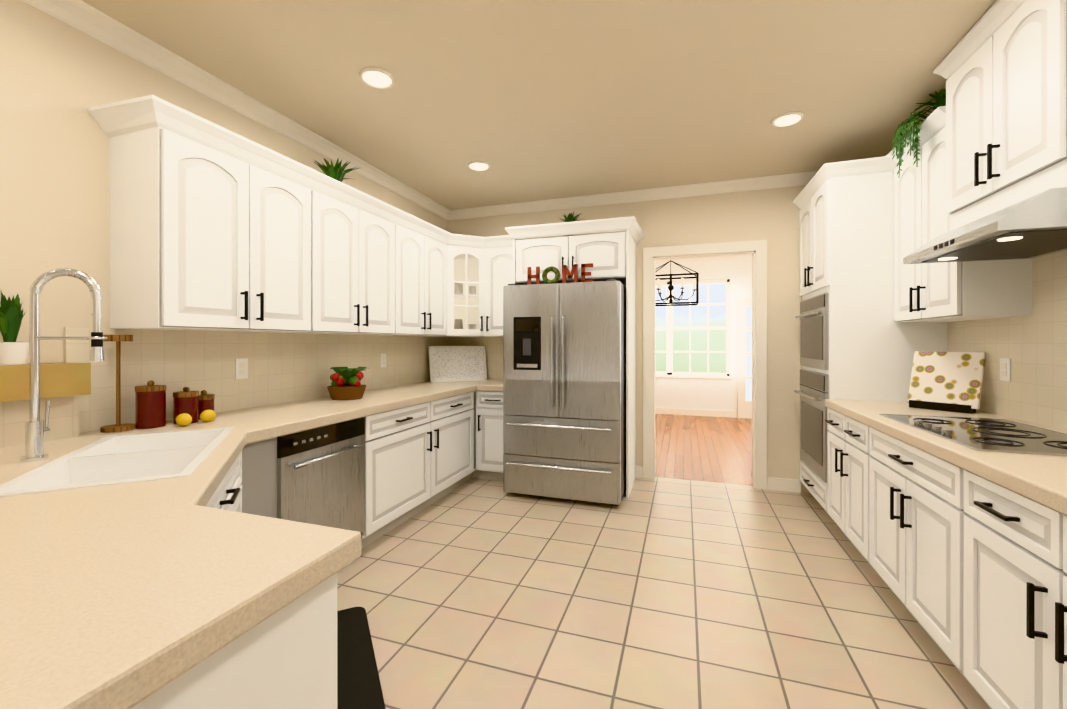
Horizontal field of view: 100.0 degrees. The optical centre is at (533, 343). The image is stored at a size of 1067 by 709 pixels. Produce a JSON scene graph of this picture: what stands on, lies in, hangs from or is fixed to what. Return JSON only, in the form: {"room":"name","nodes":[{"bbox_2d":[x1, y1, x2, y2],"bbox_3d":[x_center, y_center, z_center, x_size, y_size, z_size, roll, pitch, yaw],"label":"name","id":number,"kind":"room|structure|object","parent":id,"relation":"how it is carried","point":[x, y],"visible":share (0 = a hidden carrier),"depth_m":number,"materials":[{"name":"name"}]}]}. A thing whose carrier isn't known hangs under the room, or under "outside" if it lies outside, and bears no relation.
{"room":"kitchen","nodes":[
{"label":"kitchen","id":0,"kind":"room"},
{"bbox_2d":[0,289,28,364],"bbox_3d":[-1.988,-0.065,1.695,0.125,0.290,0.111,0,0,19],"label":"potted plant","id":1,"kind":"object","parent":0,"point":[13,351],"visible":0.98,"depth_m":1.68,"materials":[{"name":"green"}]},
{"bbox_2d":[0,0,447,363],"bbox_3d":[-1.995,-0.079,2.148,0.120,2.760,6.330,0,0,19],"label":"wall","id":2,"kind":"structure","parent":0,"point":[58,78],"depth_m":1.91,"materials":[{"name":"beige paint"}]},
{"bbox_2d":[22,0,449,220],"bbox_3d":[-1.898,-1.417,2.114,0.085,0.085,6.090,0,0,19],"label":"crown molding","id":3,"kind":"structure","parent":2,"relation":"attached to","point":[86,18],"depth_m":2.44,"materials":[{"name":"beige paint"}]},
{"bbox_2d":[0,383,503,708],"bbox_3d":[-0.831,0.417,2.466,1.878,0.057,4.736,0,0,19],"label":"kitchen counter","id":4,"kind":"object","parent":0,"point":[131,562],"depth_m":0.97,"materials":[{"name":"beige stone"}]},
{"bbox_2d":[100,335,215,432],"bbox_3d":[-1.742,0.175,2.152,0.276,0.429,0.455,0,0,19],"label":"jars","id":5,"kind":"object","parent":4,"relation":"on","point":[189,407],"visible":1,"depth_m":2.07,"materials":[{"name":"red ceramic"}]},
{"bbox_2d":[327,367,368,399],"bbox_3d":[-1.313,0.279,3.168,0.339,0.219,0.315,0,0,19],"label":"basket","id":6,"kind":"object","parent":4,"relation":"on","point":[346,384],"visible":1,"depth_m":3.09,"materials":[{"name":"brown wicker"}]},
{"bbox_2d":[428,346,486,381],"bbox_3d":[-0.779,0.207,4.647,0.600,0.360,0.106,0,0,-26],"label":"cutting board","id":7,"kind":"object","parent":4,"relation":"on","point":[455,363],"visible":0.98,"depth_m":4.64,"materials":[{"name":"white stone"}]},
{"bbox_2d":[81,0,996,263],"bbox_3d":[0.946,-1.501,3.323,4.940,0.080,10.440,0,0,19],"label":"ceiling","id":8,"kind":"structure","parent":0,"point":[532,100],"depth_m":2.47,"materials":[{"name":"beige paint"}]},
{"bbox_2d":[359,67,394,88],"bbox_3d":[-0.857,-1.456,2.454,0.186,0.021,0.186,0,0,-8],"label":"recessed light","id":9,"kind":"object","parent":8,"relation":"in","point":[376,77],"depth_m":2.44,"materials":[{"name":"beige paint"}]},
{"bbox_2d":[467,161,489,170],"bbox_3d":[-0.448,-1.457,3.667,0.186,0.021,0.186,0,0,-26],"label":"recessed light","id":10,"kind":"object","parent":8,"relation":"in","point":[473,165],"depth_m":3.64,"materials":[{"name":"beige paint"}]},
{"bbox_2d":[655,260,698,306],"bbox_3d":[1.981,-1.009,6.457,0.744,0.910,0.611,0,0,19],"label":"chandelier","id":11,"kind":"object","parent":8,"relation":"hanging from","point":[671,296],"visible":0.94,"depth_m":6.42,"materials":[{"name":"black metal"}]},
{"bbox_2d":[771,111,803,126],"bbox_3d":[1.649,-1.456,2.907,0.186,0.021,0.186,0,0,-8],"label":"recessed light","id":12,"kind":"object","parent":8,"relation":"in","point":[787,119],"depth_m":2.89,"materials":[{"name":"beige paint"}]},
{"bbox_2d":[448,185,809,492],"bbox_3d":[1.016,-0.082,4.409,4.140,2.760,0.120,0,0,19],"label":"wall","id":13,"kind":"structure","parent":0,"point":[771,215],"depth_m":4.01,"materials":[{"name":"beige paint"}]},
{"bbox_2d":[450,171,817,219],"bbox_3d":[0.983,-1.419,4.310,3.960,0.085,0.085,0,0,19],"label":"crown molding","id":14,"kind":"structure","parent":13,"relation":"attached to","point":[794,179],"depth_m":4.29,"materials":[{"name":"beige paint"}]},
{"bbox_2d":[643,240,766,489],"bbox_3d":[1.589,0.188,4.216,1.070,2.220,0.156,0,0,19],"label":"door frame","id":15,"kind":"structure","parent":13,"relation":"attached to","point":[756,250],"depth_m":4.08,"materials":[{"name":"beige paint"}]},
{"bbox_2d":[767,477,800,492],"bbox_3d":[2.205,1.244,3.938,0.265,0.110,0.015,0,0,19],"label":"baseboard","id":16,"kind":"structure","parent":13,"relation":"attached to","point":[784,484],"depth_m":3.93,"materials":[{"name":"beige paint"}]},
{"bbox_2d":[889,108,1040,323],"bbox_3d":[2.450,-0.703,2.611,0.306,1.125,0.750,0,0,19],"label":"upper cabinet","id":17,"kind":"object","parent":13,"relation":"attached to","point":[955,240],"depth_m":2.42,"materials":[{"name":"beige wood"}]},
{"bbox_2d":[892,89,945,177],"bbox_3d":[2.370,-1.271,2.611,0.358,0.522,0.332,0,0,19],"label":"potted plant","id":18,"kind":"object","parent":17,"relation":"on","point":[940,100],"visible":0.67,"depth_m":2.61,"materials":[{"name":"green plant"}]},
{"bbox_2d":[941,0,1066,239],"bbox_3d":[2.183,-1.004,1.904,0.361,0.890,0.761,0,0,19],"label":"upper cabinet","id":19,"kind":"object","parent":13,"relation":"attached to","point":[1004,115],"depth_m":1.86,"materials":[{"name":"beige wood"}]},
{"bbox_2d":[903,187,1066,264],"bbox_3d":[2.098,-0.486,1.933,0.542,0.146,0.760,0,0,19],"label":"range hood","id":20,"kind":"object","parent":19,"relation":"attached to","point":[1033,229],"depth_m":1.84,"materials":[{"name":"silver metal"}]},
{"bbox_2d":[337,414,989,708],"bbox_3d":[0.946,1.324,3.326,4.940,0.050,10.440,0,0,19],"label":"floor","id":21,"kind":"structure","parent":0,"point":[655,593],"depth_m":2.24,"materials":[{"name":"tile"}]},
{"bbox_2d":[140,683,183,708],"bbox_3d":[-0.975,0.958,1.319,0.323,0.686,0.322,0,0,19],"label":"base cabinet","id":22,"kind":"object","parent":21,"relation":"on","point":[174,699],"depth_m":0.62,"materials":[{"name":"beige wood"}]},
{"bbox_2d":[184,599,303,708],"bbox_3d":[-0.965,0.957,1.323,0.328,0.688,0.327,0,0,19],"label":"base cabinet","id":23,"kind":"object","parent":21,"relation":"on","point":[264,671],"depth_m":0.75,"materials":[{"name":"beige wood"}]},
{"bbox_2d":[232,132,367,602],"bbox_3d":[-1.439,0.125,2.556,0.668,2.350,0.609,0,0,19],"label":"tall cabinet","id":24,"kind":"object","parent":21,"relation":"on","point":[258,291],"depth_m":2.72,"materials":[{"name":"beige wood"}]},
{"bbox_2d":[314,158,358,181],"bbox_3d":[-1.401,-1.134,3.162,0.342,0.365,0.358,0,0,19],"label":"potted plant","id":25,"kind":"object","parent":24,"relation":"on","point":[337,172],"visible":0.44,"depth_m":3.13,"materials":[{"name":"green plant"}]},
{"bbox_2d":[337,607,385,708],"bbox_3d":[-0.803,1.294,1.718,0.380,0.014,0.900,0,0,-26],"label":"chair","id":26,"kind":"object","parent":21,"relation":"on","point":[358,684],"visible":0.48,"depth_m":1.79,"materials":[{"name":"black wood"}]},
{"bbox_2d":[368,195,435,406],"bbox_3d":[-1.222,0.124,3.198,0.668,2.350,0.746,0,0,19],"label":"tall cabinet","id":27,"kind":"object","parent":21,"relation":"on","point":[401,245],"depth_m":3.74,"materials":[{"name":"beige wood"}]},
{"bbox_2d":[436,227,475,390],"bbox_3d":[-0.985,0.124,3.901,0.668,2.350,0.739,0,0,19],"label":"tall cabinet","id":28,"kind":"object","parent":21,"relation":"on","point":[455,253],"depth_m":4.35,"materials":[{"name":"beige wood"}]},
{"bbox_2d":[476,227,515,480],"bbox_3d":[-0.261,0.123,4.444,0.384,2.350,0.623,0,0,19],"label":"tall cabinet","id":29,"kind":"object","parent":21,"relation":"on","point":[495,255],"depth_m":4.45,"materials":[{"name":"beige wood"}]},
{"bbox_2d":[503,279,625,505],"bbox_3d":[0.335,0.397,4.018,0.980,1.804,0.936,0,0,19],"label":"fridge","id":30,"kind":"object","parent":21,"relation":"on","point":[564,391],"visible":1,"depth_m":3.61,"materials":[{"name":"grey metal"}]},
{"bbox_2d":[527,263,592,284],"bbox_3d":[0.225,-0.591,3.873,0.584,0.170,0.049,0,0,19],"label":"sign","id":31,"kind":"object","parent":30,"relation":"on","point":[565,271],"visible":0.94,"depth_m":3.86,"materials":[{"name":"red"}]},
{"bbox_2d":[516,217,635,497],"bbox_3d":[0.395,0.123,4.223,1.002,2.350,0.623,0,0,19],"label":"tall cabinet","id":32,"kind":"object","parent":21,"relation":"on","point":[612,255],"depth_m":3.91,"materials":[{"name":"beige wood"}]},
{"bbox_2d":[558,212,583,235],"bbox_3d":[0.360,-1.125,4.368,0.262,0.344,0.269,0,0,19],"label":"potted plant","id":33,"kind":"object","parent":32,"relation":"on","point":[570,218],"visible":0.25,"depth_m":4.32,"materials":[{"name":"green plant"}]},
{"bbox_2d":[825,408,860,552],"bbox_3d":[2.256,0.872,2.641,0.693,0.855,0.821,0,0,19],"label":"base cabinet","id":34,"kind":"object","parent":21,"relation":"on","point":[842,434],"depth_m":2.79,"materials":[{"name":"beige wood"}]},
{"bbox_2d":[797,156,952,509],"bbox_3d":[2.513,0.027,3.412,0.698,2.545,0.807,0,0,19],"label":"tall cabinet","id":35,"kind":"object","parent":21,"relation":"on","point":[851,347],"depth_m":3.10,"materials":[{"name":"beige wood"}]},
{"bbox_2d":[825,400,1066,519],"bbox_3d":[1.692,0.419,0.993,0.707,0.055,4.298,0,0,19],"label":"countertop","id":36,"kind":"structure","parent":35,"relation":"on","point":[1038,479],"depth_m":1.59,"materials":[{"name":"beige stone"}]},
{"bbox_2d":[907,351,985,413],"bbox_3d":[2.433,0.220,2.646,0.328,0.339,0.317,0,0,19],"label":"cookbook stand","id":37,"kind":"object","parent":36,"relation":"on","point":[948,381],"visible":1,"depth_m":2.62,"materials":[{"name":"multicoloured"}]},
{"bbox_2d":[879,414,1066,455],"bbox_3d":[2.002,0.378,1.951,0.532,0.023,0.862,0,0,19],"label":"glass cooktop","id":38,"kind":"object","parent":36,"relation":"in","point":[993,435],"visible":1,"depth_m":1.90,"materials":[{"name":"black glass"}]},
{"bbox_2d":[861,424,944,653],"bbox_3d":[2.009,0.873,1.911,0.693,0.855,1.000,0,0,19],"label":"base cabinet","id":39,"kind":"object","parent":21,"relation":"on","point":[903,488],"depth_m":2.01,"materials":[{"name":"beige wood"}]},
{"bbox_2d":[945,464,1066,708],"bbox_3d":[1.739,0.874,1.111,0.693,0.855,0.971,0,0,19],"label":"base cabinet","id":40,"kind":"object","parent":21,"relation":"on","point":[1006,555],"depth_m":1.40,"materials":[{"name":"beige wood"}]},
{"bbox_2d":[655,259,751,410],"bbox_3d":[3.078,-0.085,8.051,3.660,2.760,0.120,0,0,19],"label":"wall","id":41,"kind":"structure","parent":0,"point":[720,394],"depth_m":7.95,"materials":[{"name":"white paint"}]},
{"bbox_2d":[655,279,732,378],"bbox_3d":[2.497,-0.256,8.205,2.120,1.740,0.140,0,0,19],"label":"window","id":42,"kind":"structure","parent":41,"relation":"in","point":[669,328],"depth_m":8.04,"materials":[{"name":"beige paint"}]},
{"bbox_2d":[655,408,737,417],"bbox_3d":[3.047,1.240,7.992,3.660,0.110,0.015,0,0,19],"label":"baseboard","id":43,"kind":"structure","parent":41,"relation":"attached to","point":[694,412],"depth_m":8.03,"materials":[{"name":"beige paint"}]},
{"bbox_2d":[738,300,751,418],"bbox_3d":[3.970,0.270,7.662,0.860,2.050,0.043,0,0,19],"label":"window","id":44,"kind":"structure","parent":41,"relation":"in","point":[744,358],"depth_m":7.75,"materials":[{"name":"beige paint"}]},
{"bbox_2d":[1000,358,1010,381],"bbox_3d":[2.521,0.140,2.393,0.008,0.120,0.080,0,0,19],"label":"outlet plate","id":45,"kind":"object","parent":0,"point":[1005,363],"depth_m":2.39,"materials":[{"name":"white plastic"}]},
{"label":"outside","id":46,"kind":"structure","parent":0,"visible":0},
{"bbox_2d":[655,283,725,372],"bbox_3d":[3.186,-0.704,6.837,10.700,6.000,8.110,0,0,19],"label":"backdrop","id":47,"kind":"structure","parent":46,"point":[717,318],"depth_m":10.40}
]}

